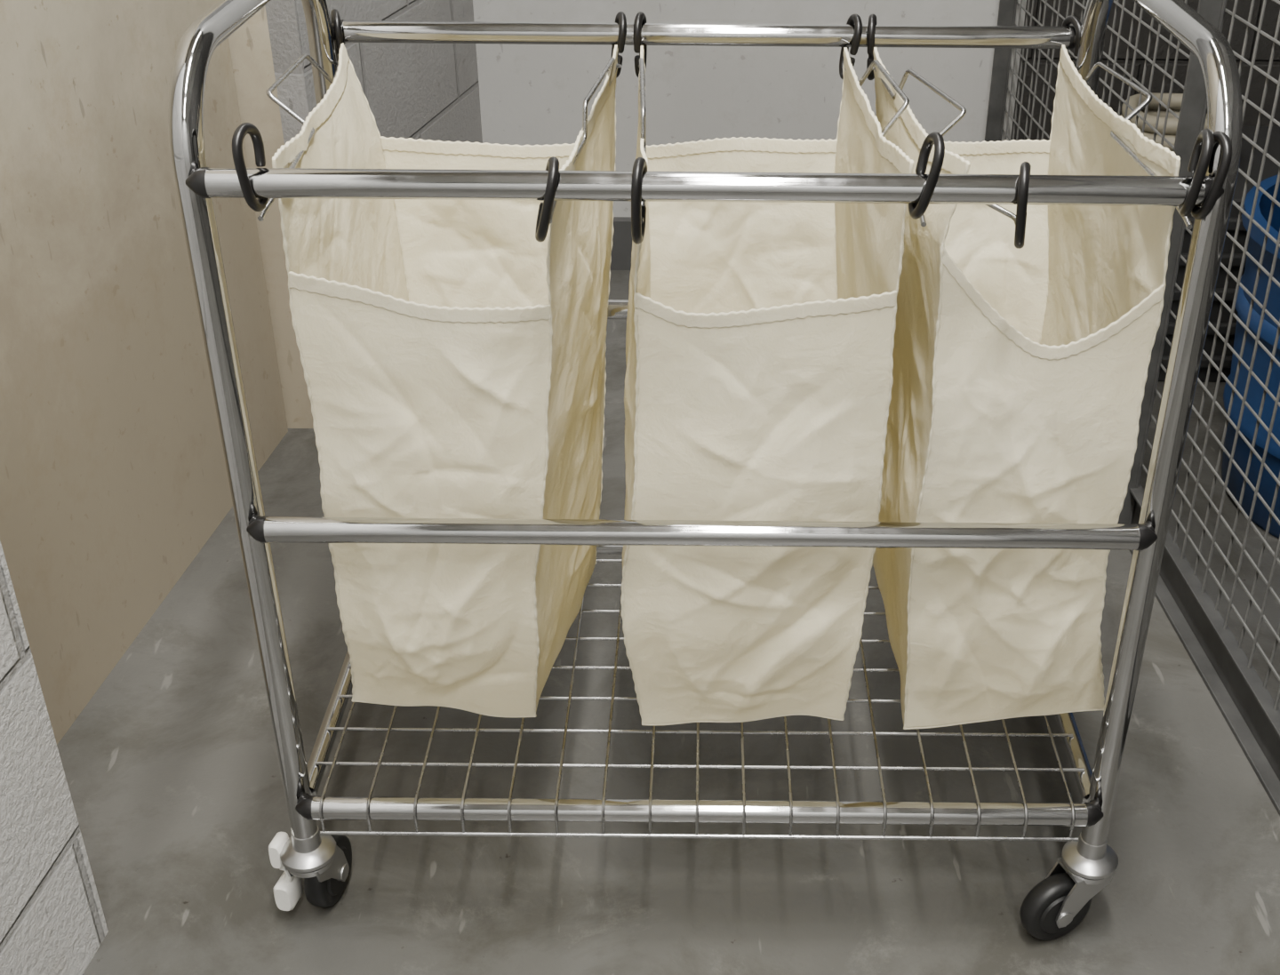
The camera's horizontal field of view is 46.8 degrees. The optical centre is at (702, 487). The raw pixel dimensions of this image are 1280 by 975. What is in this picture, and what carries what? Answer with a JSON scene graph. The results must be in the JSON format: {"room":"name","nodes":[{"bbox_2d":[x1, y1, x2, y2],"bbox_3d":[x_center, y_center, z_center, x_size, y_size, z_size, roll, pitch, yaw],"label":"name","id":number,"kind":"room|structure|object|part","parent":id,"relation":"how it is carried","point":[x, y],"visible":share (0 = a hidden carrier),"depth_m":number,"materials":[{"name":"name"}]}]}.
{"room":"basement storage room","nodes":[
{"label":"basement storage room","id":0,"kind":"room"},
{"bbox_2d":[0,540,108,974],"bbox_3d":[-0.804,-0.042,-0.344,0.220,2.600,2.612,3,31,5],"label":"wall","id":1,"kind":"structure","parent":0,"point":[52,922],"depth_m":1.28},
{"bbox_2d":[0,0,287,744],"bbox_3d":[-0.733,-0.944,1.194,0.080,2.600,1.065,3,31,5],"label":"wall","id":2,"kind":"structure","parent":0,"point":[114,478],"depth_m":1.71,"materials":[{"name":"beige paint"}]},
{"bbox_2d":[227,6,313,428],"bbox_3d":[-0.626,-1.240,1.699,0.167,2.600,0.100,1,30,0],"label":"wall","id":3,"kind":"structure","parent":0,"point":[250,47],"depth_m":2.13,"materials":[{"name":"beige paint"}]},
{"bbox_2d":[264,0,482,144],"bbox_3d":[-0.533,-1.392,1.960,0.120,2.600,0.710,6,31,9],"label":"wall","id":4,"kind":"structure","parent":0,"point":[425,92],"depth_m":2.35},
{"bbox_2d":[56,270,1279,974],"bbox_3d":[0.244,0.681,1.106,3.700,0.100,4.800,1,30,0],"label":"floor","id":5,"kind":"structure","parent":0,"point":[172,767],"depth_m":1.56,"materials":[{"name":"grey paint"}]},
{"bbox_2d":[168,0,1242,940],"bbox_3d":[-0.004,-0.049,1.417,0.810,0.842,0.511,1,30,0],"label":"cart","id":6,"kind":"object","parent":5,"relation":"on","point":[1060,902],"visible":0.77,"depth_m":1.19,"materials":[{"name":"silver metal"}]},
{"bbox_2d":[257,43,621,717],"bbox_3d":[-0.222,-0.088,1.381,0.283,0.576,0.443,1,30,0],"label":"laundry bag","id":7,"kind":"object","parent":6,"relation":"on","point":[452,357],"visible":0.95,"depth_m":1.28,"materials":[{"name":"beige fabric"}]},
{"bbox_3d":[-0.343,-0.320,1.245,0.039,0.040,0.444,-2,31,-5],"label":"support rod","id":8,"kind":"part","parent":7,"relation":"part of","materials":[{"name":"silver metal"}]},
{"bbox_3d":[-0.091,-0.318,1.245,0.013,0.040,0.444,2,30,3],"label":"support rod","id":9,"kind":"part","parent":7,"relation":"part of","materials":[{"name":"silver metal"}]},
{"bbox_2d":[315,553,1084,841],"bbox_3d":[-0.002,0.185,1.539,0.720,0.035,0.475,0,30,0],"label":"wire shelf","id":10,"kind":"object","parent":6,"relation":"attached to","point":[369,808],"depth_m":1.34,"materials":[{"name":"silver metal"}]},
{"bbox_2d":[620,45,926,725],"bbox_3d":[0.047,-0.085,1.382,0.242,0.579,0.443,1,30,0],"label":"laundry bag","id":11,"kind":"object","parent":6,"relation":"on","point":[760,341],"visible":0.86,"depth_m":1.28,"materials":[{"name":"beige fabric"}]},
{"bbox_3d":[-0.051,-0.318,1.246,0.007,0.040,0.443,-1,30,-2],"label":"support rod","id":12,"kind":"part","parent":11,"relation":"part of","materials":[{"name":"silver metal"}]},
{"bbox_3d":[0.156,-0.316,1.246,0.026,0.040,0.443,-1,30,-3],"label":"support rod","id":13,"kind":"part","parent":11,"relation":"part of","materials":[{"name":"silver metal"}]},
{"bbox_2d":[872,44,1192,729],"bbox_3d":[0.273,-0.082,1.383,0.216,0.588,0.452,-1,30,-3],"label":"laundry bag","id":14,"kind":"object","parent":6,"relation":"hanging from","point":[1020,376],"visible":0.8,"depth_m":1.28,"materials":[{"name":"beige fabric"}]},
{"bbox_3d":[0.190,-0.315,1.245,0.036,0.040,0.447,-3,31,-5],"label":"support rod","id":15,"kind":"part","parent":14,"relation":"part of","materials":[{"name":"silver metal"}]},
{"bbox_3d":[0.357,-0.314,1.246,0.036,0.040,0.443,0,30,0],"label":"support rod","id":16,"kind":"part","parent":14,"relation":"part of","materials":[{"name":"silver metal"}]},
{"bbox_2d":[984,0,1279,815],"bbox_3d":[0.670,-0.341,0.503,0.052,2.280,4.208,-1,30,-3],"label":"partition","id":17,"kind":"structure","parent":5,"relation":"on","point":[1237,690],"depth_m":1.79,"materials":[{"name":"paint"}]},
{"bbox_2d":[1002,0,1279,710],"bbox_3d":[0.678,-0.354,0.496,0.009,2.190,4.208,-1,30,-3],"label":"wires","id":18,"kind":"object","parent":17,"relation":"attached to","point":[1258,29],"visible":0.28,"depth_m":1.73,"materials":[{"name":"grey metal"}]},
{"bbox_2d":[1158,126,1279,382],"bbox_3d":[0.904,-0.415,2.569,0.520,0.320,0.420,1,30,0],"label":"crate","id":19,"kind":"object","parent":5,"relation":"on","point":[1270,169],"visible":0.02,"depth_m":2.42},
{"bbox_2d":[1120,92,1242,151],"bbox_3d":[0.795,-0.597,2.463,0.204,0.088,0.204,1,30,0],"label":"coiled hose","id":20,"kind":"object","parent":19,"relation":"on","point":[1176,99],"visible":0.2,"depth_m":2.42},
{"bbox_2d":[1221,175,1279,538],"bbox_3d":[0.977,-0.164,2.044,0.509,0.420,0.509,1,30,0],"label":"barrel","id":21,"kind":"object","parent":5,"relation":"on","point":[1268,484],"visible":0.66,"depth_m":2.02,"materials":[{"name":"blue plastic"}]},
{"bbox_2d":[472,0,1026,216],"bbox_3d":[-0.049,-1.589,2.303,1.275,2.600,0.120,0,30,0],"label":"wall","id":22,"kind":"structure","parent":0,"point":[530,94],"depth_m":2.72,"materials":[{"name":"white paint"}]},
{"bbox_2d":[610,216,632,270],"bbox_3d":[0.704,-0.467,2.873,2.280,0.100,0.024,1,30,0],"label":"baseboard","id":23,"kind":"structure","parent":22,"relation":"attached to","point":[621,250],"depth_m":2.86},
{"bbox_2d":[1010,0,1279,140],"bbox_3d":[1.301,-1.577,2.303,1.425,2.600,0.120,1,30,0],"label":"wall","id":24,"kind":"structure","parent":0,"point":[1272,9],"depth_m":2.70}
]}

